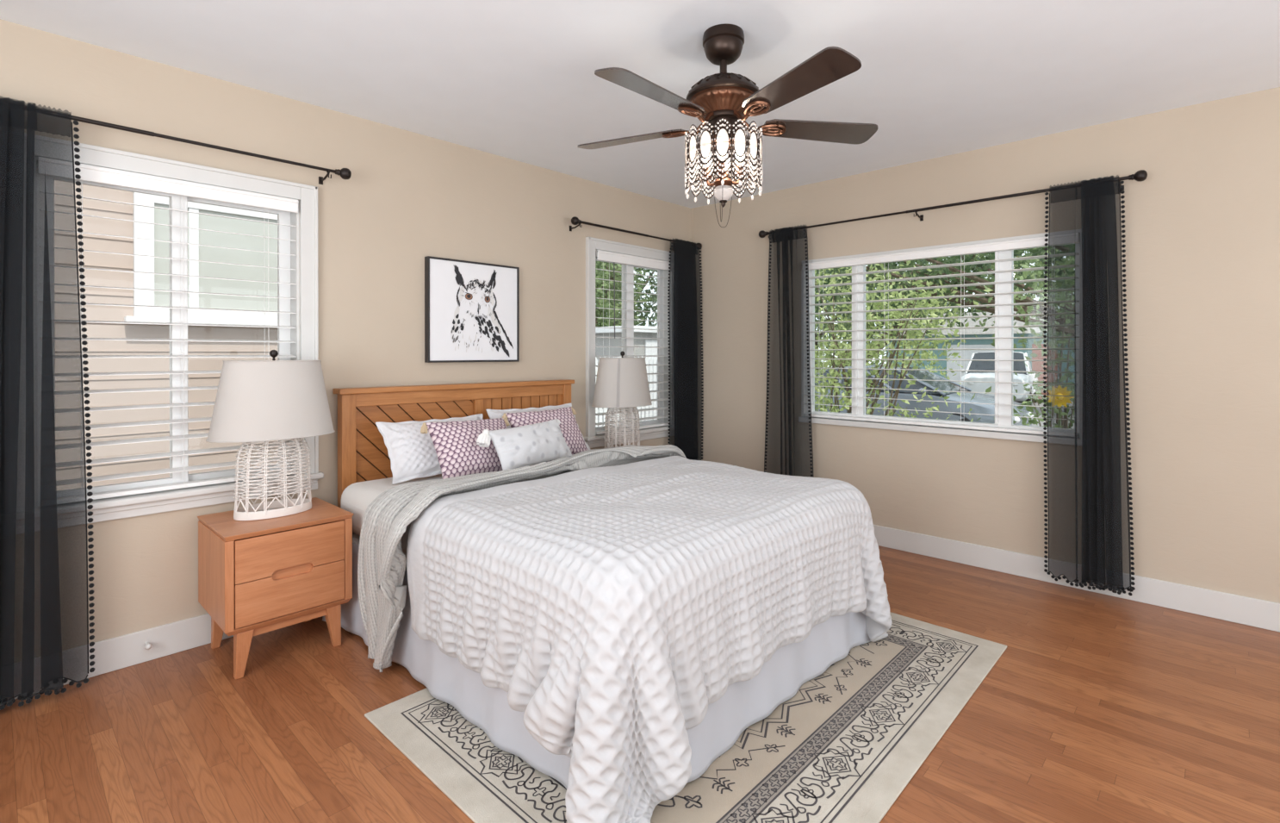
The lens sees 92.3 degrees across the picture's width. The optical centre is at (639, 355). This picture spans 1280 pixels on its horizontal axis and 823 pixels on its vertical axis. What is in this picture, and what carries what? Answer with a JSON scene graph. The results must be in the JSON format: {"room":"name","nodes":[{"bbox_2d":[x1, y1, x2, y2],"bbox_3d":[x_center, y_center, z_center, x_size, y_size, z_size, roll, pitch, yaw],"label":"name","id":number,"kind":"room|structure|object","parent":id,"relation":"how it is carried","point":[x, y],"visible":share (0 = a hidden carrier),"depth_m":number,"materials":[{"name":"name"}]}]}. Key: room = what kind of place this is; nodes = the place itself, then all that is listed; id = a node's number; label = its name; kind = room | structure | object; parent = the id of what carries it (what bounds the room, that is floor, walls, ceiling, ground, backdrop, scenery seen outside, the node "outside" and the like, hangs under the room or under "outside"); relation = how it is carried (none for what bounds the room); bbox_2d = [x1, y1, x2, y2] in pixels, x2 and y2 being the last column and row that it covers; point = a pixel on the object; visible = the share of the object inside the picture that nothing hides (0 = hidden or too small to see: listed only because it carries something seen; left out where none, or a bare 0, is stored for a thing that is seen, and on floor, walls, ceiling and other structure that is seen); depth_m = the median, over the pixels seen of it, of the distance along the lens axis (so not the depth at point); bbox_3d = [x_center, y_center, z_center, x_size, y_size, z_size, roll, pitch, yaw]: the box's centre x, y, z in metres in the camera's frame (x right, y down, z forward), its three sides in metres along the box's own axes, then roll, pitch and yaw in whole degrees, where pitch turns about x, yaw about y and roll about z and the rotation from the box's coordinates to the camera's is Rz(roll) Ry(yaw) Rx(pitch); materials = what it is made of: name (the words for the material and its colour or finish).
{"room":"bedroom","nodes":[
{"label":"bedroom","id":0,"kind":"room"},
{"bbox_2d":[0,18,691,643],"bbox_3d":[-1.415,0.016,3.221,0.140,2.440,5.490,0,0,43],"label":"wall","id":1,"kind":"structure","parent":0,"point":[408,197],"depth_m":3.08,"materials":[{"name":"beige paint"}]},
{"bbox_2d":[14,613,233,698],"bbox_3d":[-1.412,1.172,3.116,0.014,0.128,5.336,0,0,43],"label":"baseboard","id":2,"kind":"structure","parent":1,"relation":"attached to","point":[112,654],"depth_m":2.49,"materials":[{"name":"white wood"}]},
{"bbox_2d":[144,641,152,649],"bbox_3d":[-1.977,1.163,2.469,0.054,0.024,0.024,0,0,43],"label":"door stop","id":3,"kind":"object","parent":1,"relation":"attached to","point":[148,645],"visible":1,"depth_m":2.45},
{"bbox_2d":[73,142,323,523],"bbox_3d":[-1.953,-0.081,2.615,0.190,1.450,1.088,0,0,43],"label":"window","id":4,"kind":"structure","parent":1,"relation":"in","point":[305,276],"depth_m":2.64,"materials":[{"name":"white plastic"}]},
{"bbox_2d":[74,162,298,499],"bbox_3d":[-1.923,-0.087,2.586,0.082,1.283,0.870,0,0,43],"label":"window blind","id":5,"kind":"object","parent":4,"relation":"attached to","point":[90,173],"visible":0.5,"depth_m":2.55,"materials":[{"name":"white plastic"}]},
{"bbox_2d":[52,111,351,184],"bbox_3d":[-1.984,-0.865,2.421,0.128,0.076,1.614,0,0,43],"label":"curtain rod","id":6,"kind":"object","parent":1,"relation":"attached to","point":[344,173],"visible":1,"depth_m":2.57,"materials":[{"name":"brown metal"}]},
{"bbox_2d":[0,95,94,709],"bbox_3d":[-2.253,0.165,2.082,0.609,2.122,0.098,0,0,-44],"label":"sheer curtain","id":7,"kind":"object","parent":6,"relation":"hanging from","point":[44,593],"visible":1,"depth_m":2.18,"materials":[{"name":"black fabric"}]},
{"bbox_2d":[424,255,519,362],"bbox_3d":[-0.961,-0.252,3.571,0.038,0.579,0.597,0,0,43],"label":"framed picture","id":8,"kind":"object","parent":1,"relation":"attached to","point":[472,308],"visible":1,"depth_m":3.54,"materials":[{"name":"white paper"}]},
{"bbox_2d":[584,236,670,447],"bbox_3d":[-0.064,-0.088,4.613,0.190,1.450,1.038,0,0,43],"label":"window","id":9,"kind":"structure","parent":1,"relation":"in","point":[593,440],"depth_m":4.60,"materials":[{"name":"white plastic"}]},
{"bbox_2d":[595,249,670,434],"bbox_3d":[-0.030,-0.094,4.581,0.091,1.283,0.820,0,0,43],"label":"window blind","id":10,"kind":"object","parent":9,"relation":"attached to","point":[599,254],"visible":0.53,"depth_m":4.54,"materials":[{"name":"white plastic"}]},
{"bbox_2d":[569,216,702,248],"bbox_3d":[-0.002,-0.872,4.517,0.128,0.076,1.354,0,0,43],"label":"curtain rod","id":11,"kind":"object","parent":1,"relation":"attached to","point":[574,220],"visible":0.92,"depth_m":4.22,"materials":[{"name":"brown metal"}]},
{"bbox_2d":[667,237,703,459],"bbox_3d":[0.362,0.153,4.855,0.370,2.116,0.070,0,0,-42],"label":"sheer curtain","id":12,"kind":"object","parent":11,"relation":"hanging from","point":[686,375],"visible":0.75,"depth_m":4.82,"materials":[{"name":"black fabric"}]},
{"bbox_2d":[0,0,1279,208],"bbox_3d":[1.446,-1.255,0.580,8.160,0.120,5.990,0,0,43],"label":"ceiling","id":13,"kind":"structure","parent":0,"point":[512,79],"depth_m":2.52,"materials":[{"name":"white paint"}]},
{"bbox_2d":[577,23,878,227],"bbox_3d":[0.358,-0.842,2.309,1.131,0.719,1.182,0,0,-11],"label":"ceiling fan","id":14,"kind":"object","parent":13,"relation":"hanging from","point":[723,101],"visible":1,"depth_m":2.22,"materials":[{"name":"brown metal"}]},
{"bbox_2d":[0,545,1279,822],"bbox_3d":[0.517,1.303,1.164,5.500,0.120,5.550,0,0,43],"label":"floor","id":15,"kind":"structure","parent":0,"point":[1096,707],"depth_m":2.02,"materials":[{"name":"brown wood"}]},
{"bbox_2d":[197,497,354,679],"bbox_3d":[-1.550,0.958,2.619,0.445,0.560,0.471,0,0,43],"label":"nightstand","id":16,"kind":"object","parent":15,"relation":"on","point":[257,576],"visible":0.98,"depth_m":2.46,"materials":[{"name":"brown wood"}]},
{"bbox_2d":[205,349,335,520],"bbox_3d":[-1.572,0.326,2.641,0.339,0.702,0.494,0,0,43],"label":"table lamp","id":17,"kind":"object","parent":16,"relation":"on","point":[257,400],"visible":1,"depth_m":2.54,"materials":[{"name":"white fabric"}]},
{"bbox_2d":[332,379,574,508],"bbox_3d":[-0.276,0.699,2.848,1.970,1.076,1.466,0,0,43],"label":"headboard","id":18,"kind":"object","parent":15,"relation":"on","point":[363,455],"visible":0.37,"depth_m":3.18,"materials":[{"name":"brown wood"}]},
{"bbox_2d":[352,532,407,570],"bbox_3d":[-0.240,0.906,2.807,1.900,0.138,1.480,0,0,43],"label":"box spring","id":19,"kind":"object","parent":18,"relation":"on","point":[356,537],"visible":0.02,"depth_m":2.81,"materials":[{"name":"grey fabric"}]},
{"bbox_2d":[341,473,442,554],"bbox_3d":[-0.234,0.719,2.802,1.905,0.233,1.500,0,0,43],"label":"mattress","id":20,"kind":"object","parent":19,"relation":"on","point":[356,498],"visible":0.12,"depth_m":2.79,"materials":[{"name":"white fabric"}]},
{"bbox_2d":[375,413,483,484],"bbox_3d":[-1.001,0.456,3.106,0.213,0.273,0.597,0,0,43],"label":"pillow sham","id":21,"kind":"object","parent":20,"relation":"on","point":[412,453],"visible":0.55,"depth_m":2.95,"materials":[{"name":"white fabric"}]},
{"bbox_2d":[420,416,509,478],"bbox_3d":[-0.804,0.453,3.017,0.213,0.275,0.507,0,0,43],"label":"throw pillow","id":22,"kind":"object","parent":20,"relation":"on","point":[457,451],"visible":0.79,"depth_m":2.91,"materials":[{"name":"fabric"}]},
{"bbox_2d":[357,444,686,671],"bbox_3d":[-0.440,0.826,2.941,0.415,0.736,1.754,0,0,42],"label":"throw blanket","id":23,"kind":"object","parent":20,"relation":"on","point":[382,562],"visible":0.94,"depth_m":2.40,"materials":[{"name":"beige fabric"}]},
{"bbox_2d":[476,418,572,470],"bbox_3d":[-0.556,0.445,3.067,0.146,0.205,0.585,0,0,35],"label":"lumbar pillow","id":24,"kind":"object","parent":23,"relation":"on","point":[537,443],"visible":0.96,"depth_m":3.00,"materials":[{"name":"white fabric"}]},
{"bbox_2d":[485,403,590,449],"bbox_3d":[-0.576,0.444,3.584,0.210,0.292,0.620,0,0,43],"label":"pillow sham","id":25,"kind":"object","parent":20,"relation":"on","point":[493,413],"visible":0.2,"depth_m":3.55,"materials":[{"name":"white fabric"}]},
{"bbox_2d":[502,406,587,466],"bbox_3d":[-0.499,0.443,3.392,0.217,0.287,0.508,0,0,43],"label":"throw pillow","id":26,"kind":"object","parent":20,"relation":"on","point":[570,431],"visible":0.48,"depth_m":3.39,"materials":[{"name":"fabric"}]},
{"bbox_2d":[322,542,870,813],"bbox_3d":[-0.191,1.030,2.761,1.911,0.390,1.668,0,0,43],"label":"bed skirt","id":27,"kind":"object","parent":19,"relation":"hanging from","point":[743,704],"visible":0.28,"depth_m":2.09,"materials":[{"name":"white fabric"}]},
{"bbox_2d":[406,455,892,822],"bbox_3d":[0.122,0.876,2.460,1.225,0.697,1.807,0,0,43],"label":"duvet","id":28,"kind":"object","parent":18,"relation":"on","point":[611,605],"visible":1,"depth_m":1.90,"materials":[{"name":"white fabric"}]},
{"bbox_2d":[364,611,1006,822],"bbox_3d":[0.305,1.234,2.360,1.482,0.009,2.083,0,0,43],"label":"area rug","id":29,"kind":"object","parent":15,"relation":"on","point":[851,738],"visible":0.38,"depth_m":1.94,"materials":[{"name":"beige fabric"}]},
{"bbox_3d":[-0.048,0.952,4.233,0.390,0.560,0.471,0,0,43],"label":"nightstand","id":30,"kind":"object","parent":15,"relation":"on","visible":0},
{"bbox_2d":[591,351,652,447],"bbox_3d":[-0.120,0.321,4.199,0.339,0.702,0.494,0,0,43],"label":"table lamp","id":31,"kind":"object","parent":30,"relation":"on","point":[622,382],"visible":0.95,"depth_m":4.08,"materials":[{"name":"white fabric"}]},
{"bbox_2d":[691,86,1279,602],"bbox_3d":[2.399,0.015,3.296,5.300,2.440,0.140,0,0,43],"label":"wall","id":32,"kind":"structure","parent":0,"point":[1202,226],"depth_m":3.10,"materials":[{"name":"beige paint"}]},
{"bbox_2d":[807,232,1048,442],"bbox_3d":[1.788,-0.099,3.853,1.669,1.145,0.168,0,0,43],"label":"window","id":33,"kind":"structure","parent":32,"relation":"in","point":[1000,421],"depth_m":3.71,"materials":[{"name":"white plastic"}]},
{"bbox_2d":[807,236,1048,434],"bbox_3d":[1.753,-0.109,3.816,1.601,1.079,0.082,0,0,43],"label":"window blind","id":34,"kind":"object","parent":33,"relation":"attached to","point":[1040,241],"visible":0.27,"depth_m":3.75,"materials":[{"name":"white plastic"}]},
{"bbox_2d":[758,169,1147,237],"bbox_3d":[1.697,-0.872,3.772,2.194,0.076,0.128,0,0,43],"label":"curtain rod","id":35,"kind":"object","parent":32,"relation":"attached to","point":[1141,175],"visible":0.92,"depth_m":3.55,"materials":[{"name":"brown metal"}]},
{"bbox_2d":[764,224,813,477],"bbox_3d":[1.046,0.148,4.343,0.072,2.109,0.413,0,0,-43],"label":"sheer curtain","id":36,"kind":"object","parent":35,"relation":"hanging from","point":[788,432],"visible":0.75,"depth_m":4.33,"materials":[{"name":"black fabric"}]},
{"bbox_2d":[1043,174,1135,595],"bbox_3d":[2.297,0.145,3.155,0.386,2.094,0.083,0,0,43],"label":"sheer curtain","id":37,"kind":"object","parent":35,"relation":"hanging from","point":[1088,487],"visible":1,"depth_m":3.14,"materials":[{"name":"black fabric"}]},
{"bbox_2d":[873,524,1279,632],"bbox_3d":[2.346,1.171,3.244,5.300,0.128,0.014,0,0,43],"label":"baseboard","id":38,"kind":"structure","parent":32,"relation":"attached to","point":[1249,611],"depth_m":3.13,"materials":[{"name":"white wood"}]},
{"label":"outside","id":39,"kind":"structure","parent":0,"visible":0},
{"bbox_2d":[597,400,1047,426],"bbox_3d":[5.724,1.735,17.953,50.000,0.200,54.000,0,0,43],"label":"ground","id":40,"kind":"structure","parent":39,"point":[1038,408],"depth_m":17.98,"materials":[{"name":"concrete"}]},
{"bbox_2d":[74,183,277,486],"bbox_3d":[-5.809,-0.843,4.145,4.200,5.050,8.900,0,0,43],"label":"neighbor house","id":41,"kind":"structure","parent":40,"relation":"on","point":[90,207],"depth_m":4.34,"materials":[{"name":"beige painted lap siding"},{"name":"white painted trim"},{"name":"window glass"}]},
{"bbox_2d":[154,203,277,310],"bbox_3d":[-3.103,-0.729,4.649,0.018,0.880,1.090,0,0,43],"label":"window shade","id":42,"kind":"object","parent":41,"relation":"hanging from","point":[161,216],"depth_m":4.61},
{"bbox_2d":[595,260,656,326],"bbox_3d":[-1.301,-1.424,18.158,3.631,6.207,5.448,0,0,43],"label":"tree","id":43,"kind":"object","parent":40,"relation":"on","point":[599,292],"visible":0.26,"depth_m":18.01,"materials":[{"name":"green plant"}]},
{"bbox_2d":[595,325,657,425],"bbox_3d":[-0.039,0.489,15.347,2.400,2.310,2.900,0,0,43],"label":"garden shed","id":44,"kind":"object","parent":40,"relation":"on","point":[599,331],"visible":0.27,"depth_m":14.11,"materials":[{"name":"grey"}]},
{"bbox_2d":[595,260,657,326],"bbox_3d":[-1.333,-2.587,25.349,5.814,9.177,11.270,0,0,43],"label":"tree","id":45,"kind":"object","parent":40,"relation":"on","point":[654,297],"visible":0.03,"depth_m":26.36,"materials":[{"name":"green plant"}]},
{"bbox_2d":[595,356,657,427],"bbox_3d":[-0.408,0.831,11.843,0.120,1.650,4.100,0,0,43],"label":"picket fence","id":46,"kind":"object","parent":40,"relation":"on","point":[648,413],"visible":0.1,"depth_m":12.39,"materials":[{"name":"white wood"}]},
{"bbox_2d":[814,329,960,384],"bbox_3d":[4.819,0.669,15.921,6.510,3.162,2.140,0,0,43],"label":"hedge","id":47,"kind":"object","parent":40,"relation":"on","point":[846,362],"visible":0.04,"depth_m":14.50,"materials":[{"name":"green plant"}]},
{"bbox_2d":[814,364,1033,425],"bbox_3d":[5.128,0.916,12.457,4.681,1.476,1.990,0,0,43],"label":"car","id":48,"kind":"object","parent":40,"relation":"on","point":[985,409],"visible":0.2,"depth_m":11.33,"materials":[{"name":"grey paint"}]},
{"bbox_2d":[918,387,926,394],"bbox_3d":[5.135,0.648,11.184,0.143,0.112,0.150,0,0,43],"label":"mirror","id":49,"kind":"object","parent":48,"relation":"attached to","point":[920,392],"depth_m":11.14,"materials":[{"name":"grey paint"}]},
{"bbox_2d":[814,246,1048,347],"bbox_3d":[5.020,-0.482,7.059,9.178,4.436,3.946,0,0,43],"label":"tree","id":50,"kind":"object","parent":40,"relation":"on","point":[984,267],"visible":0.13,"depth_m":8.24,"materials":[{"name":"green plant"}]},
{"bbox_2d":[814,247,1048,372],"bbox_3d":[7.373,-1.510,18.077,10.031,6.507,5.196,0,0,43],"label":"street tree","id":51,"kind":"object","parent":40,"relation":"on","point":[982,256],"visible":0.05,"depth_m":17.00,"materials":[{"name":"green plant"}]},
{"bbox_2d":[815,249,1048,364],"bbox_3d":[18.426,-4.225,33.257,25.304,13.076,8.322,0,0,42],"label":"street tree","id":52,"kind":"object","parent":40,"relation":"on","point":[984,259],"visible":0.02,"depth_m":33.08,"materials":[{"name":"green plant"}]},
{"bbox_2d":[873,310,1047,398],"bbox_3d":[15.244,-0.366,25.321,10.100,3.950,5.000,0,0,43],"label":"house","id":53,"kind":"structure","parent":40,"relation":"on","point":[971,344],"depth_m":24.38,"materials":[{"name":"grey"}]},
{"bbox_2d":[959,351,1037,405],"bbox_3d":[12.017,0.743,20.470,2.068,1.766,5.239,0,0,35],"label":"pickup truck","id":54,"kind":"object","parent":40,"relation":"on","point":[972,365],"visible":0.44,"depth_m":18.88,"materials":[{"name":"white paint"}]},
{"bbox_2d":[1013,271,1048,370],"bbox_3d":[13.254,-0.411,16.370,5.497,6.094,4.561,0,0,43],"label":"street tree","id":55,"kind":"object","parent":40,"relation":"on","point":[1034,273],"visible":0.02,"depth_m":17.68,"materials":[{"name":"green plant"}]},
{"bbox_3d":[3.092,1.667,5.853,9.200,0.020,3.600,0,0,43],"label":"lawn strip","id":56,"kind":"object","parent":40,"relation":"on","visible":0},
{"bbox_2d":[814,260,992,421],"bbox_3d":[2.240,0.194,6.477,2.604,2.982,1.848,0,0,43],"label":"tree","id":57,"kind":"object","parent":56,"relation":"on","point":[903,325],"visible":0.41,"depth_m":6.25,"materials":[{"name":"green plant"}]},
{"bbox_2d":[969,253,1048,426],"bbox_3d":[3.556,0.380,5.306,1.323,2.606,1.592,0,0,43],"label":"shrub","id":58,"kind":"object","parent":56,"relation":"on","point":[1020,308],"visible":0.18,"depth_m":5.37,"materials":[{"name":"green plant"}]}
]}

